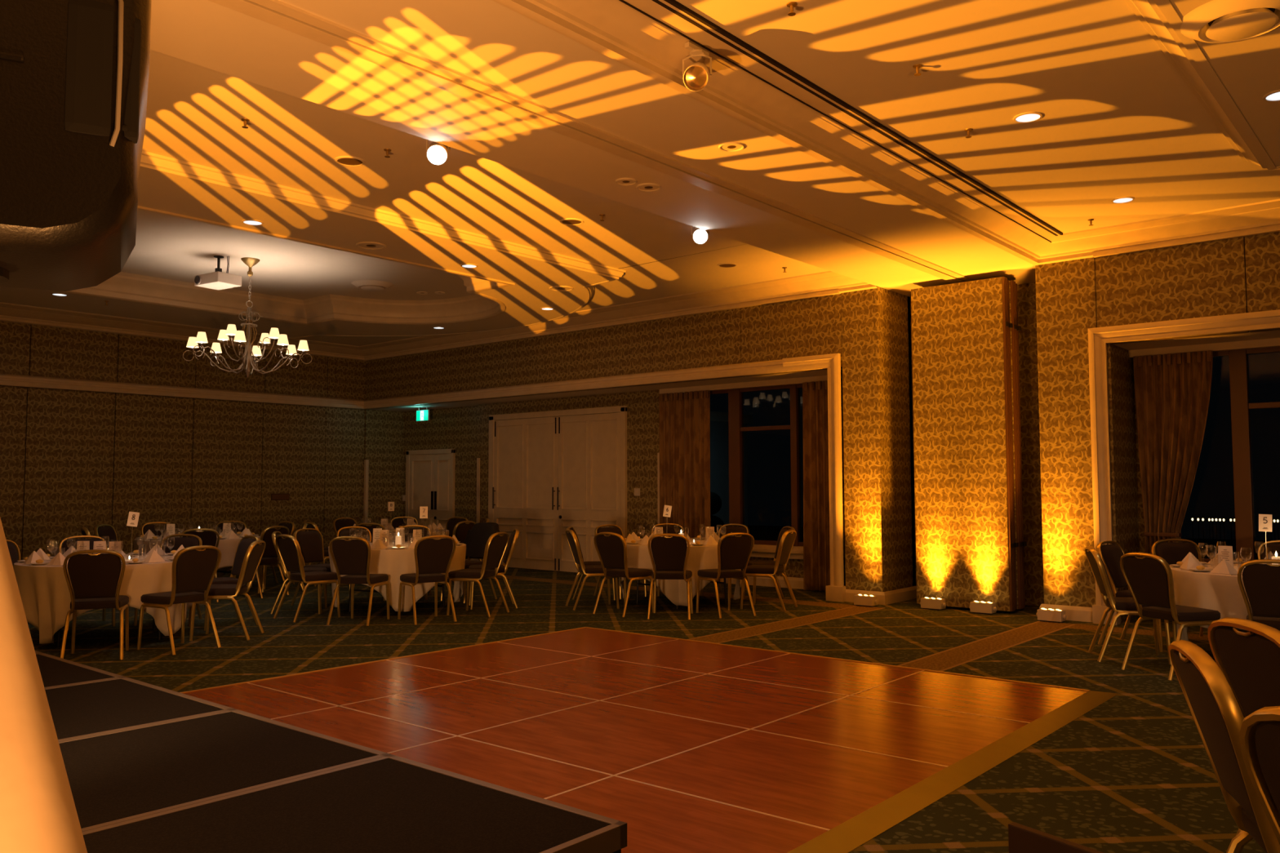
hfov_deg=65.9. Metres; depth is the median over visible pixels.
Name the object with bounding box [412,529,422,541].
menu card
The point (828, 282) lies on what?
trim
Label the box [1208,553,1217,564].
napkin
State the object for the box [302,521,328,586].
banquet chair
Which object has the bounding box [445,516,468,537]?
banquet chair
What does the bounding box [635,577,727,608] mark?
round table
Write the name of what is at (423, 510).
number card
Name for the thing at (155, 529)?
banquet chair
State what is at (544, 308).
recessed light
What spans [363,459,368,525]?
guard
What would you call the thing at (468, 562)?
banquet chair
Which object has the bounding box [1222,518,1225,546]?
garden light
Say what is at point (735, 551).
banquet chair
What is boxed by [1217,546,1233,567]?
menu card
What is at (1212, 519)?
garden light
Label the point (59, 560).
napkin
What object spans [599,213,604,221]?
sprinkler head
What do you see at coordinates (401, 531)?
menu card
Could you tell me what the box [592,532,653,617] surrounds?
banquet chair
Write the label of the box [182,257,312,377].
chandelier
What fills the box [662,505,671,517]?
number card
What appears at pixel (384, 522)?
menu card
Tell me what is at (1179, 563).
bread roll
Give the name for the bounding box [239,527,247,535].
napkin
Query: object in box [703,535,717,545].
napkin
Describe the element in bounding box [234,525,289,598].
banquet chair
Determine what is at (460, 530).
banquet chair
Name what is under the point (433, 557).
banquet chair
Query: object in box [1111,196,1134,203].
recessed light
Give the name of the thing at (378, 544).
napkin
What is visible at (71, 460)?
wall
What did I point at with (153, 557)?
napkin
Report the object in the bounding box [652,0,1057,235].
ceiling vent
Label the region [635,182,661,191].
ceiling speaker
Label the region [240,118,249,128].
sprinkler head
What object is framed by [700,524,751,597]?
banquet chair
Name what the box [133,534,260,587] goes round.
tablecloth
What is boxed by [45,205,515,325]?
trim
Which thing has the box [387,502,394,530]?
number card
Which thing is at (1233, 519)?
garden light
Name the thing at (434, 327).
recessed light
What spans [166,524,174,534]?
menu card
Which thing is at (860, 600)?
uplight
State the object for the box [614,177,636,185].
ceiling speaker
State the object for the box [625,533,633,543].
napkin
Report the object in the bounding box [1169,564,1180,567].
plate
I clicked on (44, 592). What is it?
tablecloth
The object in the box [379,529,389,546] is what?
menu card
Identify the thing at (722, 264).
recessed light
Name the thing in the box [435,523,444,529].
napkin
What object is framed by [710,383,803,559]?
window
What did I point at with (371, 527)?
banquet chair
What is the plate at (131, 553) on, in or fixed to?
on the tablecloth at (44, 592)
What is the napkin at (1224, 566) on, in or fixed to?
on the tablecloth at (1221, 593)
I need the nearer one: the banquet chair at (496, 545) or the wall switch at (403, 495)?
the banquet chair at (496, 545)
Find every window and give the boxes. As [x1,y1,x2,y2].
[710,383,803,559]
[1201,346,1279,563]
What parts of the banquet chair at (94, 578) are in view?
leg, leg, frame, backrest, seat, leg, leg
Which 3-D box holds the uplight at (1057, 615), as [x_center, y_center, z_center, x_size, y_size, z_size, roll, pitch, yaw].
[4.421,2.029,10.604,0.310,0.133,0.140,-3,-4,40]
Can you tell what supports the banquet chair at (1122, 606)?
on the floor
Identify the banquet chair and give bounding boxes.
[5,539,20,565]
[58,535,115,630]
[59,549,128,660]
[80,527,92,538]
[93,524,117,550]
[133,533,202,626]
[137,545,221,655]
[140,521,169,536]
[181,528,219,602]
[187,535,260,631]
[189,540,266,640]
[214,520,246,534]
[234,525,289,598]
[260,520,295,586]
[261,523,307,592]
[270,531,327,613]
[273,534,340,622]
[290,528,350,605]
[302,520,328,564]
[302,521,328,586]
[326,536,390,626]
[333,517,357,535]
[336,526,386,600]
[354,522,385,585]
[390,516,417,528]
[397,535,457,625]
[400,524,431,599]
[440,555,497,603]
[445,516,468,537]
[446,532,509,617]
[448,520,475,584]
[468,528,519,609]
[478,518,488,561]
[565,527,615,603]
[565,529,619,610]
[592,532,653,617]
[593,524,646,599]
[647,533,693,620]
[650,523,684,595]
[695,532,755,618]
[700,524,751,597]
[740,529,797,611]
[743,526,796,603]
[1084,546,1171,664]
[1096,540,1163,652]
[1120,552,1220,680]
[1151,538,1204,637]
[1168,640,1279,852]
[1208,617,1279,852]
[1237,559,1279,631]
[1239,706,1279,844]
[1257,540,1279,559]
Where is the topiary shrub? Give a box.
[710,492,724,536]
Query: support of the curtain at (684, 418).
hanging from the wall at (870, 329)
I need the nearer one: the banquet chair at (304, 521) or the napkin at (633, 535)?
the napkin at (633, 535)
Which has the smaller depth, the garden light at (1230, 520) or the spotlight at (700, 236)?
the spotlight at (700, 236)
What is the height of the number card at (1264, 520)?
0.457 m
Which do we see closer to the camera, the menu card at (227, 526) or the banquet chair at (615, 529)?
the banquet chair at (615, 529)
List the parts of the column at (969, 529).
partition panel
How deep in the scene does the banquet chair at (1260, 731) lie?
2.15 m
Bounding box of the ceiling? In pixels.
[0,0,1279,346]
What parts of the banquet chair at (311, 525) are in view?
backrest, frame, seat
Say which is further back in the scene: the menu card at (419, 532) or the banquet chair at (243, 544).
the menu card at (419, 532)
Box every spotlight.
[426,139,450,164]
[682,41,711,91]
[691,226,709,244]
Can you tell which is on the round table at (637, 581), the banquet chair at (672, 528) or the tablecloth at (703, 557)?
the tablecloth at (703, 557)
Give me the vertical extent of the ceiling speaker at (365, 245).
0.012 m
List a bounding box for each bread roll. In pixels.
[35,559,43,563]
[132,558,138,562]
[133,550,140,553]
[1176,561,1183,565]
[1195,565,1204,569]
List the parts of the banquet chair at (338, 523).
backrest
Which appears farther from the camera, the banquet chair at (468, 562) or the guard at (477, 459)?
the guard at (477, 459)
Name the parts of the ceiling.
track plate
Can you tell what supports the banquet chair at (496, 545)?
on the floor
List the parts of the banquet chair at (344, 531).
backrest, frame, leg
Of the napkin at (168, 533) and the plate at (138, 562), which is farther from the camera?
the napkin at (168, 533)
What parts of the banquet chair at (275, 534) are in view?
leg, frame, leg, seat, leg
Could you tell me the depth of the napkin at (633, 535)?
12.58 m
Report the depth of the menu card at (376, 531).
12.07 m
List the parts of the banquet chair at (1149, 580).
leg, backrest, frame, leg, leg, seat, seat rail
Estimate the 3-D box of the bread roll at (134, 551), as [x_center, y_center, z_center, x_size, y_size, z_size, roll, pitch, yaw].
[-5.274,1.312,10.334,0.046,0.037,0.069,-3,-5,44]
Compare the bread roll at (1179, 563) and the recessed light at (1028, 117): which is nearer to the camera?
the recessed light at (1028, 117)
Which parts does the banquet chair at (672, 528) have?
leg, frame, backrest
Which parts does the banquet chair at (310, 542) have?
leg, frame, backrest, seat, leg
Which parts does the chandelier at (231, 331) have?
lamp shade, lamp shade, lamp shade, arm, lamp shade, arm, lamp shade, arm, arm, arm, lamp shade, arm, stem, chain, lamp shade, arm, arm, lamp shade, arm, arm, lamp shade, arm, lamp shade, lamp shade, lamp shade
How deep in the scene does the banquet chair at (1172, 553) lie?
9.54 m
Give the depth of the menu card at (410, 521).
15.63 m
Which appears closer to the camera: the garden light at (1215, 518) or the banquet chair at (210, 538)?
the banquet chair at (210, 538)
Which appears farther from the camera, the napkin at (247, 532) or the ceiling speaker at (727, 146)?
the napkin at (247, 532)
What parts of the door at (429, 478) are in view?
panel, panel, push plate, push plate, panel, panel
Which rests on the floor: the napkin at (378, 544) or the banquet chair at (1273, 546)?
the banquet chair at (1273, 546)
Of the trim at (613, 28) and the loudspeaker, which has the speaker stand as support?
the loudspeaker
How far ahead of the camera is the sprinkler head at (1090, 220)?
9.95 m
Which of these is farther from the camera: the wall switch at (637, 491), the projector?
the wall switch at (637, 491)
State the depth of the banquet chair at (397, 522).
16.91 m
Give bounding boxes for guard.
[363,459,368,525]
[476,457,479,523]
[657,453,659,524]
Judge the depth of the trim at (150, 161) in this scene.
9.51 m
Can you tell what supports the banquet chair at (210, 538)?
on the floor
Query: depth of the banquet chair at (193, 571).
8.89 m
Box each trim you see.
[0,150,626,338]
[0,271,876,360]
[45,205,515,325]
[492,0,1279,265]
[1124,0,1279,169]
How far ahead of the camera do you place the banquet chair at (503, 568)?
11.89 m
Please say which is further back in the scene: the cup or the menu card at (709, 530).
the menu card at (709, 530)
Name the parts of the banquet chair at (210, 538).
backrest, frame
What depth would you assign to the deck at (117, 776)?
3.67 m
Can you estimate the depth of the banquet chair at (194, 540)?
10.99 m
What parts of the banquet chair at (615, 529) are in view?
leg, frame, backrest, leg, leg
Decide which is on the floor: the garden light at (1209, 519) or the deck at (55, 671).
the deck at (55, 671)
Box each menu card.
[76,541,89,554]
[93,541,106,554]
[108,541,121,561]
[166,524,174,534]
[222,523,231,536]
[372,528,382,544]
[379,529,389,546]
[381,519,387,529]
[395,528,404,543]
[407,518,413,528]
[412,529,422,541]
[654,527,662,537]
[705,526,714,541]
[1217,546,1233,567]
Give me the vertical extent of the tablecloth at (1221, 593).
0.703 m
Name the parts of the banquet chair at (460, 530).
frame, backrest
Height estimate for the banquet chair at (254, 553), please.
0.948 m
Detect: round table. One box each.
[216,570,231,573]
[348,583,444,615]
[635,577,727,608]
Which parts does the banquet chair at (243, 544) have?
leg, leg, seat, leg, backrest, frame, leg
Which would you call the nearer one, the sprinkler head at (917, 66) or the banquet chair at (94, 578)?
the sprinkler head at (917, 66)
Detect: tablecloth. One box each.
[13,554,192,644]
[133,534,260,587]
[328,541,466,612]
[387,528,448,542]
[619,538,744,606]
[1169,563,1252,641]
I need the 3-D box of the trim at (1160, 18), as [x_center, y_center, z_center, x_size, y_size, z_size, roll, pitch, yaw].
[3.463,-2.538,0.665,7.375,0.201,13.275,-3,-4,40]
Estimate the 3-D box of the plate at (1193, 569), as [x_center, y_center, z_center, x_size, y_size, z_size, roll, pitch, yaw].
[4.571,1.172,8.041,0.164,0.015,0.166,1,-4,-23]
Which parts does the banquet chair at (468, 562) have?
leg, leg, seat, backrest, leg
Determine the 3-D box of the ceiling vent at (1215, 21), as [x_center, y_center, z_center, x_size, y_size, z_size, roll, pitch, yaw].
[3.182,-2.138,5.220,0.600,0.074,0.600,-3,-4,40]
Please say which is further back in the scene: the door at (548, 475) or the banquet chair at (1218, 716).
the door at (548, 475)
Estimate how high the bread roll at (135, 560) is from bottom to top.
0.037 m
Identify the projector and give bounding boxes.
[194,255,241,289]
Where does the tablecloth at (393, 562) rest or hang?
on the round table at (442, 584)
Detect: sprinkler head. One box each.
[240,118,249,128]
[383,148,391,157]
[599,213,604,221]
[786,1,797,16]
[912,63,922,75]
[964,128,972,137]
[1087,218,1093,226]
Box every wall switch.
[402,494,405,501]
[634,488,639,495]
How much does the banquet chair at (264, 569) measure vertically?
0.948 m
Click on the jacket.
(476, 540)
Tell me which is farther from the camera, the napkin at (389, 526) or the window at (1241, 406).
the napkin at (389, 526)
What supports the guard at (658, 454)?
attached to the wall at (870, 329)
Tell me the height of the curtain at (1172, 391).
2.883 m
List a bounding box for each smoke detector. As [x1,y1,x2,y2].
[416,291,427,294]
[435,291,444,293]
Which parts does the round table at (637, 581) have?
leg, leg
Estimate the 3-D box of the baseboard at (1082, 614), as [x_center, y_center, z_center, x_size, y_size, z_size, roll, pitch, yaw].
[3.574,2.120,12.293,22.600,0.155,1.077,-3,-4,40]
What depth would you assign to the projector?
12.31 m
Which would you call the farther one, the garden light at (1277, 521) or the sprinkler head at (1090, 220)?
the garden light at (1277, 521)
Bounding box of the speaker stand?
[0,517,87,852]
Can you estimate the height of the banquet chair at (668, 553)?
0.948 m
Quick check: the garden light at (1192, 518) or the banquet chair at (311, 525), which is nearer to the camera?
the banquet chair at (311, 525)
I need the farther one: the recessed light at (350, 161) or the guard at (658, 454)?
the guard at (658, 454)
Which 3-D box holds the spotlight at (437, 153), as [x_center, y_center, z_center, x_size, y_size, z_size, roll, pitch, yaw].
[-1.482,-2.050,7.253,0.176,0.286,0.253,0,-3,4]
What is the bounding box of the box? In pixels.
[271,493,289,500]
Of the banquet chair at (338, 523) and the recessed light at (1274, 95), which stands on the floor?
the banquet chair at (338, 523)
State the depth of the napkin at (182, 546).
10.09 m
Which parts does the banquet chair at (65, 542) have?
backrest, frame, leg, leg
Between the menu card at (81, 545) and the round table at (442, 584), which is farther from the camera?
the round table at (442, 584)
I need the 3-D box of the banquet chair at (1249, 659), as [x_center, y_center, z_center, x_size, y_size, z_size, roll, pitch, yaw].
[2.349,1.165,3.310,0.642,1.023,0.517,0,-3,0]
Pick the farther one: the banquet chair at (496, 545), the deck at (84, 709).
the banquet chair at (496, 545)
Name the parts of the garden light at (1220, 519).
post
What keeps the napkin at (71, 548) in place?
on the tablecloth at (44, 592)
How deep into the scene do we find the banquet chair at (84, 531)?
12.81 m
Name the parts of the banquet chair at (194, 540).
leg, backrest, frame, leg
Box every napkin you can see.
[23,551,44,564]
[36,548,50,560]
[47,552,68,565]
[62,546,76,557]
[142,530,153,539]
[143,549,164,562]
[146,543,166,555]
[160,531,172,540]
[173,545,184,555]
[224,529,239,538]
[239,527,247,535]
[243,528,253,536]
[370,538,386,549]
[387,522,394,528]
[408,537,417,548]
[427,524,435,532]
[431,522,436,529]
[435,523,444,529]
[452,534,459,543]
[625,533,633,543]
[631,532,640,541]
[638,534,651,545]
[682,530,690,539]
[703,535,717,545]
[714,532,719,540]
[1179,555,1199,569]
[1181,552,1203,565]
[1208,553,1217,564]
[1209,559,1237,574]
[1261,551,1275,564]
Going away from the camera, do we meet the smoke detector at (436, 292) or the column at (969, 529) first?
the column at (969, 529)
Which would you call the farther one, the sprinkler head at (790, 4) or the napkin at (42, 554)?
the napkin at (42, 554)
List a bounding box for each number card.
[126,511,139,557]
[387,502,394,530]
[419,506,427,518]
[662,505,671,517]
[1258,514,1271,564]
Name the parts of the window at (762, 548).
sill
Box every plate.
[29,562,48,564]
[125,560,145,564]
[128,552,145,555]
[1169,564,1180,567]
[1189,568,1212,571]
[1233,560,1245,563]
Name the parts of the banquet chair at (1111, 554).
leg, frame, backrest, seat, leg, leg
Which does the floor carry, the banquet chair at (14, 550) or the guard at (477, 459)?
the banquet chair at (14, 550)
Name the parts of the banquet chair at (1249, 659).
leg, frame, backrest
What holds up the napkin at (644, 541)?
on the tablecloth at (703, 557)
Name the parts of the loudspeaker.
handle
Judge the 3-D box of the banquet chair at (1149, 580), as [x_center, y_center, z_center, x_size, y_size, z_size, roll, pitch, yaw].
[4.160,1.459,7.739,0.595,0.948,0.479,1,-4,-19]
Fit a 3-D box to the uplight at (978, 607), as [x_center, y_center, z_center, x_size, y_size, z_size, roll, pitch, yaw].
[3.925,2.071,11.286,0.310,0.133,0.140,-3,-4,40]
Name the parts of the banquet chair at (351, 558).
leg, backrest, leg, frame, seat, leg, seat rail, leg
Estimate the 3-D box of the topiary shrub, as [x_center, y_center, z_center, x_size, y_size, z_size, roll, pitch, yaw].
[1.339,2.160,18.709,0.702,1.840,0.720,-3,-4,40]
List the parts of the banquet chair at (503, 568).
leg, leg, seat, leg, frame, leg, backrest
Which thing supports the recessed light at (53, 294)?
in the ceiling
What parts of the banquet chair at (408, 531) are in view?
frame, backrest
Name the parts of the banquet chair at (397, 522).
frame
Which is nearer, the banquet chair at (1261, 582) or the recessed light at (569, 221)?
the banquet chair at (1261, 582)
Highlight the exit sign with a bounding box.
[416,406,429,421]
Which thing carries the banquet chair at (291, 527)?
on the floor
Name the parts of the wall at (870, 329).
header panel, header panel, header panel, header panel, header panel, header panel, header panel, header panel, header panel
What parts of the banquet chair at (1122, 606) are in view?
backrest, leg, frame, leg, seat, seat rail, leg, leg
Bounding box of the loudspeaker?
[0,0,151,291]
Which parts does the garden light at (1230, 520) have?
post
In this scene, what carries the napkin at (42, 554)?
on the tablecloth at (44, 592)
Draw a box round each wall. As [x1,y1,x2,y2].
[0,231,1279,625]
[0,321,404,570]
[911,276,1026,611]
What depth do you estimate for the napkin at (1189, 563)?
8.24 m
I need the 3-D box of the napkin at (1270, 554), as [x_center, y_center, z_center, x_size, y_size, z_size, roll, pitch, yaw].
[5.580,1.161,8.728,0.170,0.115,0.145,-3,-5,43]
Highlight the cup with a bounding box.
[0,266,8,283]
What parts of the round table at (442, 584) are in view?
leg, leg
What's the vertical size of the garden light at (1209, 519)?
1.230 m
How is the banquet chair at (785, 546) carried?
on the floor
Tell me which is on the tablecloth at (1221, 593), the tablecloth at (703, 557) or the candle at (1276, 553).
the candle at (1276, 553)
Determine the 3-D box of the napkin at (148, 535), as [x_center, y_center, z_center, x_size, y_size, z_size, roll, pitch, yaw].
[-6.615,1.460,13.287,0.145,0.115,0.170,3,-5,-45]
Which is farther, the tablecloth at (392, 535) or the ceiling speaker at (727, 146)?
the tablecloth at (392, 535)
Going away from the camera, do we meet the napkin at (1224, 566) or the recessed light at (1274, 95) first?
the recessed light at (1274, 95)
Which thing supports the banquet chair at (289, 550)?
on the floor
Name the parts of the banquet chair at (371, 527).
backrest, frame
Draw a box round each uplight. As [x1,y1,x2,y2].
[853,594,878,607]
[920,596,946,610]
[969,600,996,614]
[1035,608,1066,622]
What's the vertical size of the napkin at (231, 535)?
0.115 m
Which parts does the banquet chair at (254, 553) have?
leg, leg, seat rail, seat, frame, leg, leg, backrest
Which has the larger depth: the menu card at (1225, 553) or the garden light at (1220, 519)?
the garden light at (1220, 519)
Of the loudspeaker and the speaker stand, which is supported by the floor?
the speaker stand
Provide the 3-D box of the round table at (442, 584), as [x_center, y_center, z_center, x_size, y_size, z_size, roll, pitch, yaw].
[-2.901,1.811,11.823,1.584,0.750,1.584,-2,-4,26]
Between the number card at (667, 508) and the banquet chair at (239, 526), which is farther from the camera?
the banquet chair at (239, 526)
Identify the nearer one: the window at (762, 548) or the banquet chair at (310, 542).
the banquet chair at (310, 542)
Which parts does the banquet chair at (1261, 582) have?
backrest, seat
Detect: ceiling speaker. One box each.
[355,241,386,249]
[549,285,573,291]
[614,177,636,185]
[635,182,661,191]
[718,142,744,151]
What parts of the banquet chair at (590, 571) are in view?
leg, backrest, leg, frame, seat, seat rail, leg, leg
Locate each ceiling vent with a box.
[351,280,394,290]
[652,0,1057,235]
[664,0,1062,235]
[1180,0,1279,43]
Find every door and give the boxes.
[405,448,455,529]
[488,405,626,572]
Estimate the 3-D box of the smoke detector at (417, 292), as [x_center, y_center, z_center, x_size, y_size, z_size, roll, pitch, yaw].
[-3.261,-2.001,14.776,0.170,0.012,0.170,-3,-4,40]
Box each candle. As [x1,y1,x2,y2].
[393,528,404,545]
[1266,546,1279,564]
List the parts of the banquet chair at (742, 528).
leg, backrest, frame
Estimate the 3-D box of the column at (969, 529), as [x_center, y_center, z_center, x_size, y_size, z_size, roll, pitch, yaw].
[3.953,0.215,11.867,1.160,3.845,0.520,-3,-4,40]
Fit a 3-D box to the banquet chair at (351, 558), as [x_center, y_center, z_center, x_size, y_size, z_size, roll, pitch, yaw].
[-3.043,1.651,10.701,0.479,0.948,0.595,-1,-3,10]
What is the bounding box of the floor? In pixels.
[27,564,1266,852]
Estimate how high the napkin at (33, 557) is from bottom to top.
0.115 m
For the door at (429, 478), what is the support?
attached to the wall at (870, 329)
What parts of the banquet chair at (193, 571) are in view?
leg, seat rail, leg, seat, frame, leg, backrest, leg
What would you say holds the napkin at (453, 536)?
on the tablecloth at (393, 562)
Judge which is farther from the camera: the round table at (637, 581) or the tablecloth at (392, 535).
the tablecloth at (392, 535)
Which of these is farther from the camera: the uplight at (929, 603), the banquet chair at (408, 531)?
the banquet chair at (408, 531)
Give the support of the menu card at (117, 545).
on the tablecloth at (44, 592)
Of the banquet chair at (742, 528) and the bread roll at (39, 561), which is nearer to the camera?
the bread roll at (39, 561)
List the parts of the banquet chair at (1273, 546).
backrest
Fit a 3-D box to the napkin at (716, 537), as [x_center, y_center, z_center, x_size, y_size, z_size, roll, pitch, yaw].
[0.955,1.413,12.807,0.145,0.115,0.170,3,-4,-39]
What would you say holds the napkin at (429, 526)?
on the tablecloth at (392, 535)
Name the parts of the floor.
floor panel, floor panel, floor panel, floor panel, floor panel, floor panel, floor panel, floor panel, floor panel, floor panel, floor panel, floor panel, floor panel, floor panel, floor panel, floor panel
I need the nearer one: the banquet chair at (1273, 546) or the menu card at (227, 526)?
the banquet chair at (1273, 546)
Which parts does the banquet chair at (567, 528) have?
frame, leg, seat, leg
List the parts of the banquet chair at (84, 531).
backrest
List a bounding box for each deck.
[35,653,124,688]
[44,676,235,741]
[58,709,391,831]
[82,754,626,852]
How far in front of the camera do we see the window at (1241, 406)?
10.52 m
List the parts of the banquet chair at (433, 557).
leg, seat rail, leg, seat, frame, backrest, leg, leg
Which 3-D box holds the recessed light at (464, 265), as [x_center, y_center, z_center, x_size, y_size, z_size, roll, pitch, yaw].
[-1.995,-1.876,11.525,0.200,0.010,0.200,-3,-4,40]
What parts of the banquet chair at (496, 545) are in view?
leg, seat rail, leg, seat, frame, leg, backrest, leg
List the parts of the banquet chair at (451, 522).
frame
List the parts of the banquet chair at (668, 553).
leg, leg, backrest, frame, seat, leg, leg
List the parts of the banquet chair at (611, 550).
leg, backrest, frame, leg, leg, seat, seat rail, leg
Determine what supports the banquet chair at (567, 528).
on the floor
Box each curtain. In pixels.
[658,390,711,538]
[802,380,830,591]
[1133,350,1213,557]
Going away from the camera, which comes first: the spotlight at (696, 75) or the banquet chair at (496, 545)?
the spotlight at (696, 75)
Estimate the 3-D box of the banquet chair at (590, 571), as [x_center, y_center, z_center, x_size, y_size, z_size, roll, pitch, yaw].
[-0.587,1.718,11.947,0.595,0.948,0.479,1,-3,-16]
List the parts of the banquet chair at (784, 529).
leg, seat, leg, backrest, frame, leg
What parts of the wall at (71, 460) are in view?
wall panel, wall panel, wall panel, wall panel, wall panel, wall panel, wall panel, wall panel, wall panel, wall panel, wall panel, wall panel, wall panel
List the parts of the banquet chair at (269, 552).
leg, leg, seat, backrest, frame, leg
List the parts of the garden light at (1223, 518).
post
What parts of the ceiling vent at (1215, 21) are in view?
dish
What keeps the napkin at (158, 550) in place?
on the tablecloth at (44, 592)
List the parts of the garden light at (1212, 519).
post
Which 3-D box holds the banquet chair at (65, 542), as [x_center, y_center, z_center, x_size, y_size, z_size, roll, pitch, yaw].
[-5.891,1.647,10.504,0.479,0.948,0.595,3,-4,-40]
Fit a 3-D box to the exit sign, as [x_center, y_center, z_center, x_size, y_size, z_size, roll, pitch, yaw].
[-4.176,-0.240,18.959,0.380,0.270,0.040,-3,-4,40]
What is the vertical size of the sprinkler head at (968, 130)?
0.058 m
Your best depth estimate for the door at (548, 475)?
16.93 m
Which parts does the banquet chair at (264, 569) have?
leg, leg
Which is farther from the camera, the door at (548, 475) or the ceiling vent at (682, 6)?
the door at (548, 475)
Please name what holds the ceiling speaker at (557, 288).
attached to the ceiling
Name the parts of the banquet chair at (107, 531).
frame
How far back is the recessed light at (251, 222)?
9.59 m
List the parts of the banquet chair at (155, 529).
backrest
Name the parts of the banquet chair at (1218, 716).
backrest, leg, seat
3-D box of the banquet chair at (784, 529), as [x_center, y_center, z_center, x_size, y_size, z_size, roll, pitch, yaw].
[1.650,1.750,12.585,0.595,0.948,0.479,1,-3,-12]
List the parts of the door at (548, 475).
handle, panel, panel, panel, panel, panel, panel, handle, handle, panel, panel, panel, panel, panel, panel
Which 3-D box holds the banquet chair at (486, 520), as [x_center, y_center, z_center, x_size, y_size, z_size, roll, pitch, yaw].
[-2.727,1.953,15.837,0.595,0.948,0.479,1,-3,-12]
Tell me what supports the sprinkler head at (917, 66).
attached to the ceiling
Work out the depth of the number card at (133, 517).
9.96 m
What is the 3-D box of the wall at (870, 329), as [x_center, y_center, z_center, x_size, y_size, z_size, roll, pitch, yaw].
[-1.109,-0.347,7.151,22.900,4.500,15.420,-3,-4,40]
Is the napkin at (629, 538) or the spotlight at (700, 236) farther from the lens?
the napkin at (629, 538)
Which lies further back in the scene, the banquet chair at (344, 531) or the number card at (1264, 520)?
the banquet chair at (344, 531)
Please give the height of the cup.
0.022 m
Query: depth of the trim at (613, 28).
7.27 m
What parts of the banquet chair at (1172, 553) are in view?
backrest, frame, leg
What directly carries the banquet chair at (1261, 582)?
on the floor
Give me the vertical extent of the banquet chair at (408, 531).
0.948 m
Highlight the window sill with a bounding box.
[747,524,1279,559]
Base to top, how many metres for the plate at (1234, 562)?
0.015 m
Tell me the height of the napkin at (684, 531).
0.115 m
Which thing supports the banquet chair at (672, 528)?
on the floor
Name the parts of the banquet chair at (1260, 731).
backrest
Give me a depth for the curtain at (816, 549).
13.62 m
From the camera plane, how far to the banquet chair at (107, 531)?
13.83 m
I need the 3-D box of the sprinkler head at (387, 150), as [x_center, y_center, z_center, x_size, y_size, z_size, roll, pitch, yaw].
[-2.005,-2.169,7.832,0.060,0.058,0.060,-3,-4,40]
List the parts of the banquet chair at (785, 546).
leg, leg, seat rail, seat, frame, leg, backrest, leg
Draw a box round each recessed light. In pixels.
[50,293,68,296]
[241,219,263,225]
[334,155,365,166]
[432,326,444,328]
[460,263,477,267]
[540,306,554,310]
[560,217,583,225]
[717,262,737,267]
[1013,111,1042,122]
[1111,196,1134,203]
[1262,89,1279,101]
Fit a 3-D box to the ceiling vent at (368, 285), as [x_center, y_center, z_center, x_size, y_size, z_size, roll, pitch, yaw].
[-3.834,-2.005,14.146,0.600,0.074,0.600,-3,-4,40]
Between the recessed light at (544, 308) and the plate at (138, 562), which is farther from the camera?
the recessed light at (544, 308)
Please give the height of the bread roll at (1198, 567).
0.037 m
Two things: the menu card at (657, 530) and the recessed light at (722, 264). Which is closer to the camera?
the recessed light at (722, 264)
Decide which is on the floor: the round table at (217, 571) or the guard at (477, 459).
the round table at (217, 571)
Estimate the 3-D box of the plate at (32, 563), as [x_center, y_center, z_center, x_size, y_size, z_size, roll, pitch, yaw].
[-5.491,1.255,9.022,0.166,0.015,0.164,-1,-3,13]
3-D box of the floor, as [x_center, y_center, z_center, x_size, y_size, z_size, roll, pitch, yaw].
[-1.434,1.915,6.859,23.200,0.111,16.750,-3,-4,40]
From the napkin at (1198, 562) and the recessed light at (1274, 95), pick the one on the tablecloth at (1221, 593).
the napkin at (1198, 562)
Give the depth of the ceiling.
7.54 m
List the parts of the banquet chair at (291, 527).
leg, leg, backrest, frame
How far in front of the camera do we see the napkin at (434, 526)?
16.00 m
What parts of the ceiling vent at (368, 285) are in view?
dish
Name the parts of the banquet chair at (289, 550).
leg, backrest, leg, frame, seat, leg, seat rail, leg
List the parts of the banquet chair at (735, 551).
leg, seat rail, leg, seat, frame, leg, backrest, leg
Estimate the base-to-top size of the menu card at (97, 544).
0.190 m
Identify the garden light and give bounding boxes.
[1191,518,1193,542]
[1197,518,1199,548]
[1201,518,1204,558]
[1208,518,1211,558]
[1211,518,1213,557]
[1215,518,1217,553]
[1218,518,1221,546]
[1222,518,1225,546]
[1229,518,1231,546]
[1233,519,1236,559]
[1276,520,1279,543]
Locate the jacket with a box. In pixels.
[463,522,499,559]
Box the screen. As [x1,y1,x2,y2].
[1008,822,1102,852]
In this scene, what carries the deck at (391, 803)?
on the floor
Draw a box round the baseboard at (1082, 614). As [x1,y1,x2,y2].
[465,558,1093,622]

